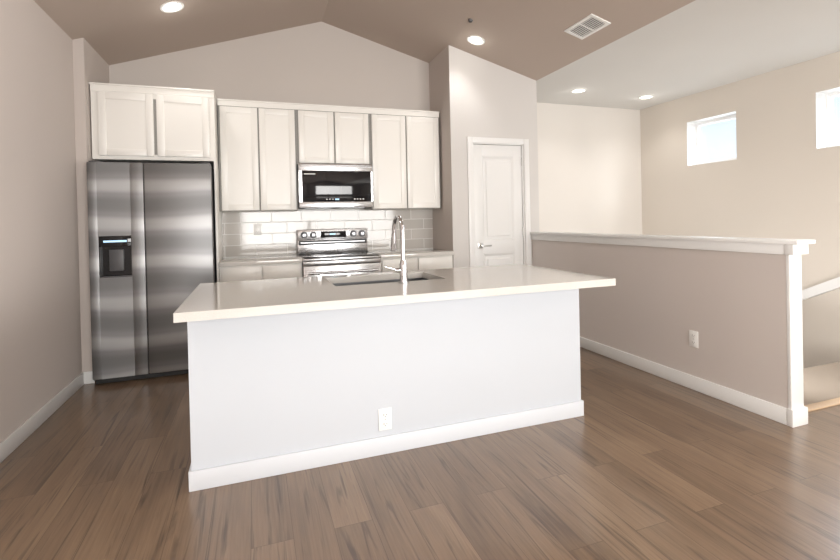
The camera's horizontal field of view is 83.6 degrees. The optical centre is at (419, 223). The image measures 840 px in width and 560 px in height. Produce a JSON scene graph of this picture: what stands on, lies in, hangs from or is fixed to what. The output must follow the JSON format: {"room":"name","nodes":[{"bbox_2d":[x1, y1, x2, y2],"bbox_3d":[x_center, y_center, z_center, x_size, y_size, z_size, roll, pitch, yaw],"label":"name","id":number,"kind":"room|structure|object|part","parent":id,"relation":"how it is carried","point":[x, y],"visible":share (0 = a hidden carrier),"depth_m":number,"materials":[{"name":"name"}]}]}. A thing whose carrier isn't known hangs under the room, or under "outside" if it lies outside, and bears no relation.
{"room":"kitchen","nodes":[
{"label":"kitchen","id":0,"kind":"room"},
{"bbox_2d":[0,0,111,442],"bbox_3d":[-1.505,-0.564,0.135,0.225,3.700,9.300,-1,1,-19],"label":"wall","id":1,"kind":"structure","parent":0,"point":[46,74],"depth_m":3.11,"materials":[{"name":"paint"}]},
{"bbox_2d":[0,371,91,462],"bbox_3d":[-1.298,1.236,-0.162,0.030,0.098,8.300,-1,1,-19],"label":"baseboard","id":2,"kind":"structure","parent":1,"relation":"attached to","point":[16,438],"depth_m":2.98,"materials":[{"name":"white wood"}]},
{"bbox_2d":[112,22,427,110],"bbox_3d":[-1.375,-0.612,5.032,3.372,3.700,0.150,-1,1,-19],"label":"wall","id":3,"kind":"structure","parent":0,"point":[322,63],"depth_m":4.98,"materials":[{"name":"paint"}]},
{"bbox_2d":[89,82,218,168],"bbox_3d":[-2.353,-0.855,4.274,0.939,0.624,0.624,-1,1,-19],"label":"upper cabinet","id":4,"kind":"object","parent":3,"relation":"attached to","point":[143,124],"visible":1,"depth_m":3.99,"materials":[{"name":"white wood"}]},
{"bbox_2d":[217,98,304,211],"bbox_3d":[-1.575,-0.651,4.704,0.794,1.048,0.332,-1,1,-19],"label":"upper cabinet","id":5,"kind":"object","parent":3,"relation":"attached to","point":[266,148],"depth_m":4.54,"materials":[{"name":"white wood"}]},
{"bbox_2d":[222,208,432,257],"bbox_3d":[-0.921,0.079,5.107,2.269,0.548,0.012,-1,1,-19],"label":"tile backsplash","id":6,"kind":"structure","parent":3,"relation":"attached to","point":[278,235],"depth_m":5.01,"materials":[{"name":"white tile"}]},
{"bbox_2d":[254,224,260,234],"bbox_3d":[-1.672,0.059,4.832,0.072,0.116,0.006,-1,1,-19],"label":"outlet","id":7,"kind":"object","parent":6,"relation":"attached to","point":[257,229],"visible":1,"depth_m":4.83,"materials":[{"name":"white plastic"}]},
{"bbox_2d":[305,104,372,165],"bbox_3d":[-0.925,-0.901,4.933,0.744,0.582,0.332,-1,1,-19],"label":"upper cabinet","id":8,"kind":"object","parent":3,"relation":"attached to","point":[333,134],"depth_m":4.80,"materials":[{"name":"white wood"}]},
{"bbox_2d":[297,163,372,208],"bbox_3d":[-0.899,-0.382,4.899,0.740,0.443,0.387,-1,1,-19],"label":"microwave","id":9,"kind":"object","parent":8,"relation":"attached to","point":[333,186],"visible":0.98,"depth_m":4.71,"materials":[{"name":"grey metal"}]},
{"bbox_2d":[365,108,440,209],"bbox_3d":[-0.234,-0.685,5.177,0.858,1.048,0.332,-1,1,-19],"label":"upper cabinet","id":10,"kind":"object","parent":3,"relation":"attached to","point":[406,148],"depth_m":5.04,"materials":[{"name":"white wood"}]},
{"bbox_2d":[0,347,839,559],"bbox_3d":[1.699,1.248,1.412,7.027,0.109,9.570,-1,1,-19],"label":"floor","id":11,"kind":"structure","parent":0,"point":[633,463],"depth_m":2.17,"materials":[{"name":"brown wood"}]},
{"bbox_2d":[86,161,222,383],"bbox_3d":[-2.286,0.362,4.203,0.920,1.809,0.805,-1,1,-19],"label":"refrigerator","id":12,"kind":"object","parent":11,"relation":"on","point":[152,244],"depth_m":3.81,"materials":[{"name":"grey metal"}]},
{"bbox_3d":[-1.892,0.351,4.441,0.018,1.809,0.618,-1,1,-19],"label":"fridge cabinet end panel","id":13,"kind":"part","parent":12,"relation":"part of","materials":[{"name":"white wood"}]},
{"bbox_2d":[219,264,301,281],"bbox_3d":[-1.528,0.809,4.560,0.716,0.875,0.608,-1,1,-19],"label":"base cabinet","id":14,"kind":"object","parent":11,"relation":"on","point":[231,269],"depth_m":4.27,"materials":[{"name":"white wood"}]},
{"bbox_2d":[219,256,302,267],"bbox_3d":[-1.535,0.352,4.547,0.716,0.039,0.628,-1,1,-19],"label":"countertop","id":15,"kind":"structure","parent":14,"relation":"on","point":[228,262],"depth_m":4.32,"materials":[{"name":"white stone"}]},
{"bbox_2d":[297,228,380,276],"bbox_3d":[-0.824,0.642,4.760,0.742,1.172,0.701,-1,1,-19],"label":"range oven","id":16,"kind":"object","parent":11,"relation":"on","point":[325,252],"visible":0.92,"depth_m":4.88,"materials":[{"name":"grey metal"}]},
{"bbox_2d":[187,288,583,491],"bbox_3d":[-0.164,0.808,2.928,2.240,0.844,0.768,-1,1,-19],"label":"kitchen island","id":17,"kind":"object","parent":11,"relation":"on","point":[288,375],"depth_m":2.50,"materials":[{"name":"white"}]},
{"bbox_2d":[189,264,560,295],"bbox_3d":[-0.200,0.365,3.057,2.296,0.040,0.540,-1,1,-19],"label":"island countertop","id":18,"kind":"structure","parent":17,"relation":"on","point":[498,270],"depth_m":3.04,"materials":[{"name":"white stone"}]},
{"bbox_2d":[333,276,432,283],"bbox_3d":[-0.227,0.483,2.984,0.689,0.216,0.428,-1,1,-19],"label":"sink","id":19,"kind":"object","parent":18,"relation":"in","point":[380,279],"depth_m":3.18,"materials":[{"name":"silver metal"}]},
{"bbox_2d":[385,215,408,283],"bbox_3d":[-0.169,0.146,2.810,0.143,0.398,0.246,-1,1,-19],"label":"faucet","id":20,"kind":"object","parent":18,"relation":"on","point":[401,270],"visible":1,"depth_m":2.73,"materials":[{"name":"silver metal"}]},
{"bbox_2d":[378,407,391,430],"bbox_3d":[-0.187,1.050,2.522,0.072,0.116,0.006,-1,1,-19],"label":"outlet","id":21,"kind":"object","parent":17,"relation":"attached to","point":[385,418],"visible":1,"depth_m":2.52,"materials":[{"name":"white plastic"}]},
{"bbox_2d":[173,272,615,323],"bbox_3d":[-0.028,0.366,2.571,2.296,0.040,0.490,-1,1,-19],"label":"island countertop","id":22,"kind":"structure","parent":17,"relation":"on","point":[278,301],"depth_m":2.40,"materials":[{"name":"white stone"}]},
{"bbox_2d":[380,256,452,271],"bbox_3d":[-0.113,0.772,5.060,0.780,0.875,0.608,-1,1,-19],"label":"base cabinet","id":23,"kind":"object","parent":11,"relation":"on","point":[413,262],"depth_m":4.79,"materials":[{"name":"white wood"}]},
{"bbox_2d":[370,248,454,259],"bbox_3d":[-0.114,0.315,5.049,0.792,0.039,0.628,-1,1,-19],"label":"countertop","id":24,"kind":"structure","parent":23,"relation":"on","point":[389,255],"depth_m":4.82,"materials":[{"name":"white stone"}]},
{"bbox_2d":[34,0,839,109],"bbox_3d":[1.627,-1.932,1.382,7.027,0.790,9.570,-1,1,-19],"label":"ceiling","id":25,"kind":"structure","parent":0,"point":[662,51],"depth_m":4.34,"materials":[{"name":"paint"}]},
{"bbox_2d":[160,1,183,12],"bbox_3d":[-1.967,-1.718,3.724,0.175,0.062,0.184,-1,1,-19],"label":"recessed light","id":26,"kind":"object","parent":25,"relation":"in","point":[172,6],"visible":1,"depth_m":3.72,"materials":[{"name":"white plastic"}]},
{"bbox_2d":[467,35,484,44],"bbox_3d":[0.557,-1.827,4.679,0.177,0.054,0.184,-1,1,-19],"label":"recessed light","id":27,"kind":"object","parent":25,"relation":"in","point":[475,40],"visible":1,"depth_m":4.67,"materials":[{"name":"white plastic"}]},
{"bbox_2d":[571,89,585,92],"bbox_3d":[1.932,-1.620,5.727,0.184,0.006,0.184,-1,1,-19],"label":"recessed light","id":28,"kind":"object","parent":25,"relation":"in","point":[578,90],"visible":1,"depth_m":5.72,"materials":[{"name":"white plastic"}]},
{"bbox_2d":[564,14,610,39],"bbox_3d":[1.423,-1.677,4.009,0.195,0.061,0.360,-1,1,-19],"label":"ceiling vent","id":29,"kind":"object","parent":25,"relation":"in","point":[587,26],"visible":1,"depth_m":4.00,"materials":[{"name":"white plastic"}]},
{"bbox_2d":[638,95,652,98],"bbox_3d":[2.940,-1.647,6.115,0.184,0.006,0.184,-1,1,-19],"label":"recessed light","id":30,"kind":"object","parent":25,"relation":"in","point":[646,97],"visible":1,"depth_m":6.12,"materials":[{"name":"white plastic"}]},
{"bbox_2d":[428,50,447,249],"bbox_3d":[0.260,-0.652,5.291,0.115,3.700,0.450,-1,1,-19],"label":"wall","id":31,"kind":"structure","parent":0,"point":[436,66],"depth_m":5.22,"materials":[{"name":"paint"}]},
{"bbox_2d":[444,45,531,267],"bbox_3d":[0.753,-0.662,5.137,0.943,3.700,0.115,-1,1,-19],"label":"wall","id":32,"kind":"structure","parent":0,"point":[483,98],"depth_m":5.01,"materials":[{"name":"paint"}]},
{"bbox_2d":[473,144,523,266],"bbox_3d":[0.875,0.158,5.132,0.601,2.033,0.091,-1,1,-19],"label":"pantry door","id":33,"kind":"structure","parent":32,"relation":"in","point":[499,233],"depth_m":5.14,"materials":[{"name":"white wood"}]},
{"bbox_2d":[467,137,530,266],"bbox_3d":[0.858,0.127,5.165,0.752,2.119,0.131,-1,1,-19],"label":"door frame","id":34,"kind":"structure","parent":32,"relation":"attached to","point":[471,141],"depth_m":5.11,"materials":[{"name":"white wood"}]},
{"bbox_2d":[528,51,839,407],"bbox_3d":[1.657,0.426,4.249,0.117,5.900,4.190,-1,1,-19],"label":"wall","id":35,"kind":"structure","parent":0,"point":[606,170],"depth_m":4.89,"materials":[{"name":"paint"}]},
{"bbox_2d":[530,232,815,427],"bbox_3d":[1.765,0.634,3.981,0.163,1.085,2.742,-1,1,-19],"label":"trim","id":36,"kind":"structure","parent":35,"relation":"attached to","point":[793,250],"depth_m":2.76,"materials":[{"name":"white wood"}]},
{"bbox_2d":[580,336,786,424],"bbox_3d":[1.708,1.129,4.003,0.014,0.098,2.663,-1,1,-19],"label":"baseboard","id":37,"kind":"structure","parent":35,"relation":"attached to","point":[764,408],"depth_m":3.31,"materials":[{"name":"white wood"}]},
{"bbox_2d":[689,330,697,347],"bbox_3d":[1.940,0.817,3.331,0.006,0.116,0.072,-1,1,-19],"label":"outlet","id":38,"kind":"object","parent":35,"relation":"attached to","point":[693,338],"visible":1,"depth_m":3.33,"materials":[{"name":"white plastic"}]},
{"bbox_2d":[687,111,736,165],"bbox_3d":[3.694,-1.040,5.852,0.198,0.570,0.665,-1,1,-19],"label":"window","id":39,"kind":"structure","parent":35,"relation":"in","point":[694,144],"depth_m":6.13,"materials":[{"name":"white plastic"}]},
{"bbox_2d":[802,277,839,300],"bbox_3d":[3.917,0.937,4.968,0.058,1.478,3.100,-1,1,-19],"label":"handrail","id":40,"kind":"object","parent":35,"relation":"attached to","point":[822,288],"depth_m":4.67,"materials":[{"name":"white wood"}]},
{"bbox_2d":[816,87,839,148],"bbox_3d":[4.190,-1.038,4.447,0.198,0.570,0.664,-1,1,-19],"label":"window","id":41,"kind":"structure","parent":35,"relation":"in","point":[824,119],"depth_m":4.74,"materials":[{"name":"white plastic"}]},
{"bbox_2d":[803,362,839,404],"bbox_3d":[2.776,2.320,4.895,2.330,2.340,3.420,-1,1,-19],"label":"carpet","id":42,"kind":"object","parent":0,"point":[821,383],"depth_m":3.42,"materials":[{"name":"beige carpet"}]},
{"label":"outside","id":43,"kind":"structure","parent":0,"visible":0},
{"bbox_2d":[701,96,839,161],"bbox_3d":[5.646,-1.409,3.598,0.001,3.400,10.770,-1,1,-19],"label":"sky","id":44,"kind":"structure","parent":43,"point":[726,140],"depth_m":6.93,"materials":[{"name":"white"}]}
]}

